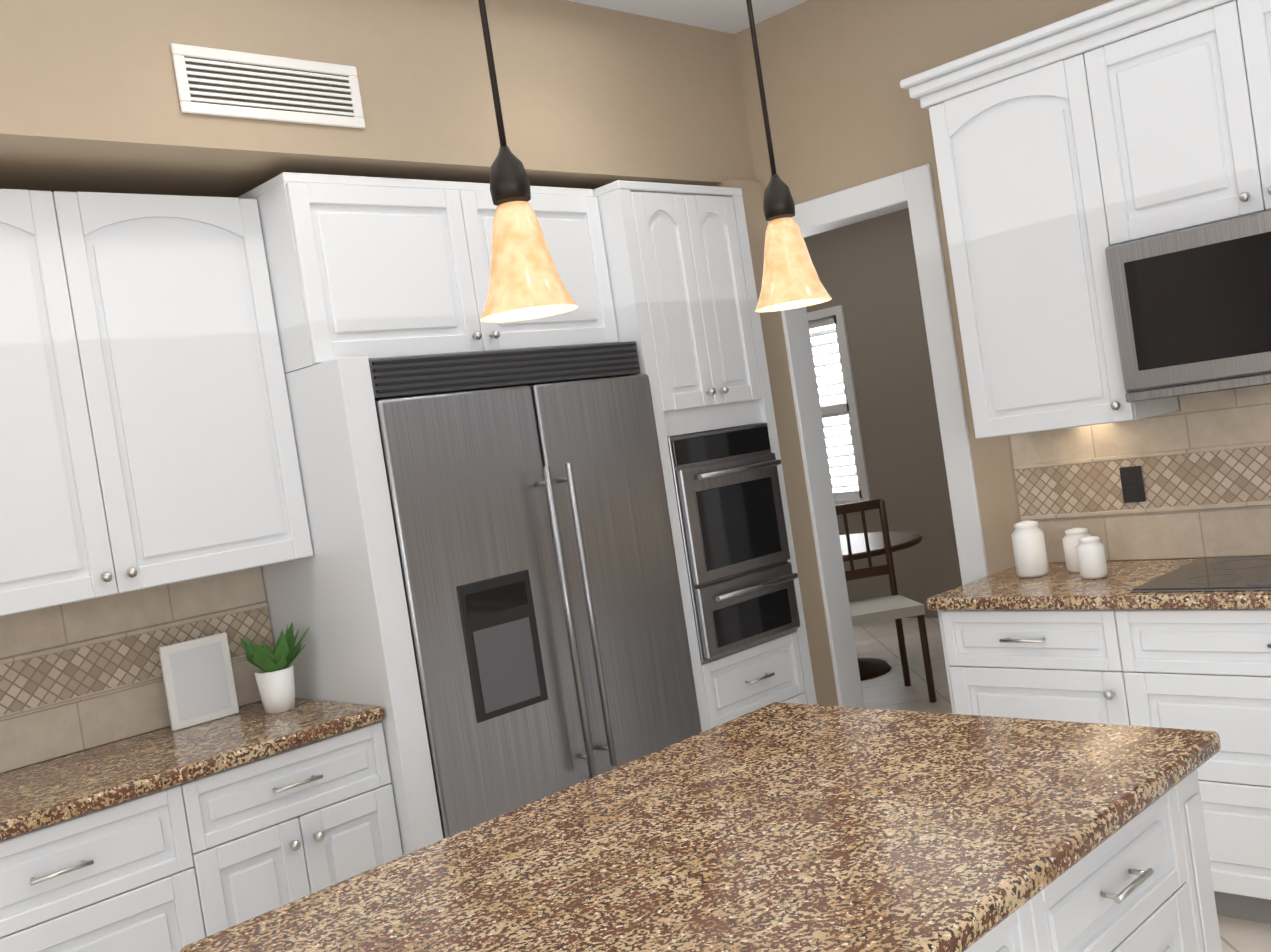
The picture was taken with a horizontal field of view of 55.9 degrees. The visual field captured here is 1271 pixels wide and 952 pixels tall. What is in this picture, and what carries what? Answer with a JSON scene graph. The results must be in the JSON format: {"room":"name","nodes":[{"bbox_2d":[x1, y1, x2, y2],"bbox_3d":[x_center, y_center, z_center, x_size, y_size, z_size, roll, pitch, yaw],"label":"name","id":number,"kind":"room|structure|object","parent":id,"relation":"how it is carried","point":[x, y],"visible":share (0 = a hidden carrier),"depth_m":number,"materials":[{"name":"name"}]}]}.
{"room":"kitchen","nodes":[
{"label":"kitchen","id":0,"kind":"room"},
{"bbox_2d":[0,0,838,773],"bbox_3d":[-2.127,0.254,2.475,7.180,3.060,0.690,-10,2,-44],"label":"wall","id":1,"kind":"structure","parent":0,"point":[592,96],"depth_m":3.64,"materials":[{"name":"paint"}]},
{"bbox_2d":[0,566,273,772],"bbox_3d":[-1.734,0.670,2.749,2.246,0.581,0.524,-10,2,-44],"label":"backsplash","id":2,"kind":"structure","parent":1,"relation":"attached to","point":[80,675],"depth_m":3.36,"materials":[{"name":"tile"}]},
{"bbox_2d":[0,189,312,616],"bbox_3d":[-1.904,-0.128,2.776,2.245,1.040,0.385,-10,2,-44],"label":"upper cabinet","id":3,"kind":"object","parent":1,"relation":"attached to","point":[147,438],"visible":1,"depth_m":3.15,"materials":[{"name":"white wood"}]},
{"bbox_2d":[171,43,364,128],"bbox_3d":[-0.993,-1.064,3.290,0.550,0.180,0.010,-10,2,-44],"label":"air vent","id":4,"kind":"object","parent":1,"relation":"in","point":[212,86],"visible":1,"depth_m":3.27,"materials":[{"name":"white metal"}]},
{"bbox_2d":[237,172,618,855],"bbox_3d":[-0.510,0.292,3.904,1.180,2.420,0.632,-10,2,-44],"label":"cabinet","id":5,"kind":"object","parent":1,"relation":"attached to","point":[363,270],"visible":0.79,"depth_m":3.43,"materials":[{"name":"white wood"}]},
{"bbox_2d":[567,0,806,33],"bbox_3d":[0.311,-1.689,2.540,11.200,0.050,12.000,-10,2,-44],"label":"ceiling","id":6,"kind":"structure","parent":0,"point":[729,16],"depth_m":4.41,"materials":[{"name":"paint"}]},
{"bbox_2d":[478,0,577,321],"bbox_3d":[-0.245,-0.880,1.628,0.136,1.329,0.136,-10,2,-44],"label":"pendant light","id":7,"kind":"object","parent":6,"relation":"hanging from","point":[525,282],"visible":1,"depth_m":1.62,"materials":[{"name":"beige glass"}]},
{"bbox_2d":[746,0,831,311],"bbox_3d":[0.179,-0.957,2.089,0.136,1.329,0.136,-10,2,-44],"label":"pendant light","id":8,"kind":"object","parent":6,"relation":"hanging from","point":[790,279],"visible":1,"depth_m":2.08,"materials":[{"name":"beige glass"}]},
{"bbox_2d":[804,208,961,617],"bbox_3d":[4.111,-0.792,6.114,0.120,3.060,12.000,-10,2,-44],"label":"wall","id":9,"kind":"structure","parent":0,"point":[866,271],"depth_m":8.39,"materials":[{"name":"beige paint"}]},
{"bbox_2d":[807,305,870,505],"bbox_3d":[1.337,-0.475,8.922,0.095,1.460,0.800,-10,2,-44],"label":"window shutters","id":10,"kind":"object","parent":9,"relation":"attached to","point":[839,407],"visible":0.33,"depth_m":8.77,"materials":[{"name":"white wood"}]},
{"bbox_2d":[734,0,1270,574],"bbox_3d":[1.699,-0.359,3.728,0.120,3.060,12.000,-10,2,-44],"label":"wall","id":11,"kind":"structure","parent":0,"point":[844,110],"depth_m":4.31,"materials":[{"name":"paint"}]},
{"bbox_2d":[768,164,988,707],"bbox_3d":[0.963,0.092,4.555,0.150,2.340,0.820,-10,2,-44],"label":"door frame","id":12,"kind":"structure","parent":11,"relation":"attached to","point":[912,190],"depth_m":4.37,"materials":[{"name":"white wood"}]},
{"bbox_2d":[920,24,1179,438],"bbox_3d":[1.317,-0.703,3.713,0.347,1.096,0.569,-10,2,-44],"label":"upper cabinet","id":13,"kind":"object","parent":11,"relation":"attached to","point":[1068,150],"depth_m":3.59,"materials":[{"name":"white wood"}]},
{"bbox_2d":[1010,384,1270,562],"bbox_3d":[2.311,-0.074,3.058,0.018,0.508,2.900,-10,2,-44],"label":"backsplash","id":14,"kind":"structure","parent":11,"relation":"attached to","point":[1203,460],"depth_m":3.74,"materials":[{"name":"tile"}]},
{"bbox_2d":[1119,466,1145,502],"bbox_3d":[1.575,0.027,3.801,0.007,0.114,0.070,-10,2,-44],"label":"outlet","id":15,"kind":"object","parent":14,"relation":"attached to","point":[1132,483],"visible":1,"depth_m":3.80,"materials":[{"name":"black plastic"}]},
{"bbox_2d":[1104,0,1270,240],"bbox_3d":[1.723,-1.006,3.248,0.347,0.591,0.831,-10,2,-44],"label":"upper cabinet","id":16,"kind":"object","parent":11,"relation":"attached to","point":[1191,79],"depth_m":3.23,"materials":[{"name":"white wood"}]},
{"bbox_2d":[1105,210,1270,402],"bbox_3d":[1.764,-0.483,3.226,0.450,0.445,0.820,-10,2,-44],"label":"microwave","id":17,"kind":"object","parent":16,"relation":"attached to","point":[1192,309],"visible":0.94,"depth_m":3.24,"materials":[{"name":"grey metal"}]},
{"bbox_2d":[853,618,1270,951],"bbox_3d":[0.774,1.385,2.629,11.200,0.050,12.000,-10,2,-44],"label":"floor","id":18,"kind":"structure","parent":0,"point":[889,690],"depth_m":6.62,"materials":[{"name":"tile"}]},
{"bbox_2d":[0,778,235,951],"bbox_3d":[-1.432,1.238,2.940,0.670,0.880,0.577,-10,2,-44],"label":"base cabinet","id":19,"kind":"object","parent":18,"relation":"on","point":[167,839],"depth_m":2.81,"materials":[{"name":"white wood"}]},
{"bbox_2d":[0,698,384,841],"bbox_3d":[-1.311,0.750,3.096,1.183,0.040,0.603,-10,2,-44],"label":"countertop","id":20,"kind":"structure","parent":19,"relation":"on","point":[44,795],"depth_m":3.04,"materials":[{"name":"brown stone"}]},
{"bbox_2d":[158,632,238,730],"bbox_3d":[-1.251,0.588,3.443,0.200,0.240,0.016,-10,2,-44],"label":"framed picture","id":21,"kind":"object","parent":20,"relation":"on","point":[199,681],"visible":1,"depth_m":3.43,"materials":[{"name":"white"}]},
{"bbox_2d":[239,622,308,713],"bbox_3d":[-1.046,0.556,3.480,0.187,0.240,0.196,-10,2,-44],"label":"potted plant","id":22,"kind":"object","parent":20,"relation":"on","point":[274,676],"visible":1,"depth_m":3.42,"materials":[{"name":"white"}]},
{"bbox_2d":[216,722,402,924],"bbox_3d":[-1.036,1.167,3.332,0.572,0.880,0.577,-10,2,-44],"label":"base cabinet","id":23,"kind":"object","parent":18,"relation":"on","point":[299,824],"depth_m":3.13,"materials":[{"name":"white wood"}]},
{"bbox_2d":[368,341,701,838],"bbox_3d":[-0.400,0.553,3.908,1.076,1.872,0.681,-10,2,-44],"label":"refrigerator","id":24,"kind":"object","parent":18,"relation":"on","point":[532,525],"visible":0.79,"depth_m":3.64,"materials":[{"name":"grey metal"}]},
{"bbox_2d":[593,180,816,731],"bbox_3d":[0.148,0.175,4.538,0.654,2.420,0.655,-10,2,-44],"label":"oven cabinet column","id":25,"kind":"structure","parent":18,"relation":"on","point":[682,283],"depth_m":4.28,"materials":[{"name":"white wood"}]},
{"bbox_2d":[667,423,799,662],"bbox_3d":[0.186,0.246,4.515,0.540,0.790,0.675,-10,2,-44],"label":"wall oven","id":26,"kind":"object","parent":25,"relation":"in","point":[741,576],"visible":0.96,"depth_m":4.28,"materials":[{"name":"grey metal"}]},
{"bbox_2d":[839,531,921,680],"bbox_3d":[1.172,0.790,7.064,1.120,0.755,1.120,-10,2,-44],"label":"dining table","id":27,"kind":"object","parent":18,"relation":"on","point":[870,668],"visible":0.27,"depth_m":6.88,"materials":[{"name":"brown wood"}]},
{"bbox_2d":[835,499,935,701],"bbox_3d":[1.215,0.667,6.282,0.460,1.030,0.460,-9,2,-4],"label":"dining chair","id":28,"kind":"object","parent":18,"relation":"on","point":[895,606],"visible":0.69,"depth_m":6.47,"materials":[{"name":"brown wood"}]},
{"bbox_2d":[938,610,1101,723],"bbox_3d":[1.395,0.789,3.740,0.577,0.880,0.570,-10,2,-44],"label":"base cabinet","id":29,"kind":"object","parent":18,"relation":"on","point":[1058,642],"depth_m":3.55,"materials":[{"name":"white wood"}]},
{"bbox_2d":[957,750,1221,951],"bbox_3d":[0.248,1.036,1.977,1.401,0.835,0.988,-10,2,-44],"label":"kitchen island","id":30,"kind":"object","parent":18,"relation":"on","point":[1147,885],"depth_m":1.92,"materials":[{"name":"white wood"}]},
{"bbox_2d":[181,702,1220,951],"bbox_3d":[0.171,0.605,1.980,1.465,0.041,1.021,-10,2,-44],"label":"island countertop","id":31,"kind":"structure","parent":30,"relation":"on","point":[776,826],"depth_m":1.90,"materials":[{"name":"brown stone"}]},
{"bbox_2d":[1086,610,1270,923],"bbox_3d":[1.914,0.726,3.203,0.577,0.880,1.049,-10,2,-44],"label":"base cabinet","id":32,"kind":"object","parent":18,"relation":"on","point":[1208,670],"depth_m":3.18,"materials":[{"name":"white wood"}]},
{"bbox_2d":[926,558,1270,613],"bbox_3d":[2.130,0.238,2.875,0.607,0.040,2.940,-10,2,-44],"label":"countertop","id":33,"kind":"structure","parent":32,"relation":"on","point":[1060,590],"depth_m":3.51,"materials":[{"name":"brown stone"}]},
{"bbox_2d":[1011,520,1048,577],"bbox_3d":[1.260,0.230,3.835,0.098,0.177,0.098,-7,2,34],"label":"jar","id":34,"kind":"object","parent":33,"relation":"on","point":[1028,540],"depth_m":3.80,"materials":[{"name":"white ceramic"}]},
{"bbox_2d":[1062,528,1087,571],"bbox_3d":[1.403,0.232,3.792,0.088,0.135,0.088,-7,2,34],"label":"jar","id":35,"kind":"object","parent":33,"relation":"on","point":[1068,532],"depth_m":3.78,"materials":[{"name":"white ceramic"}]},
{"bbox_2d":[1067,531,1107,578],"bbox_3d":[1.380,0.245,3.629,0.079,0.125,0.079,-7,2,34],"label":"jar","id":36,"kind":"object","parent":33,"relation":"on","point":[1084,553],"depth_m":3.60,"materials":[{"name":"white ceramic"}]},
{"bbox_2d":[1130,556,1270,591],"bbox_3d":[1.822,0.249,3.176,0.498,0.009,0.828,-10,2,-44],"label":"cooktop","id":37,"kind":"object","parent":33,"relation":"in","point":[1249,573],"visible":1,"depth_m":3.30,"materials":[{"name":"black glass"}]}
]}

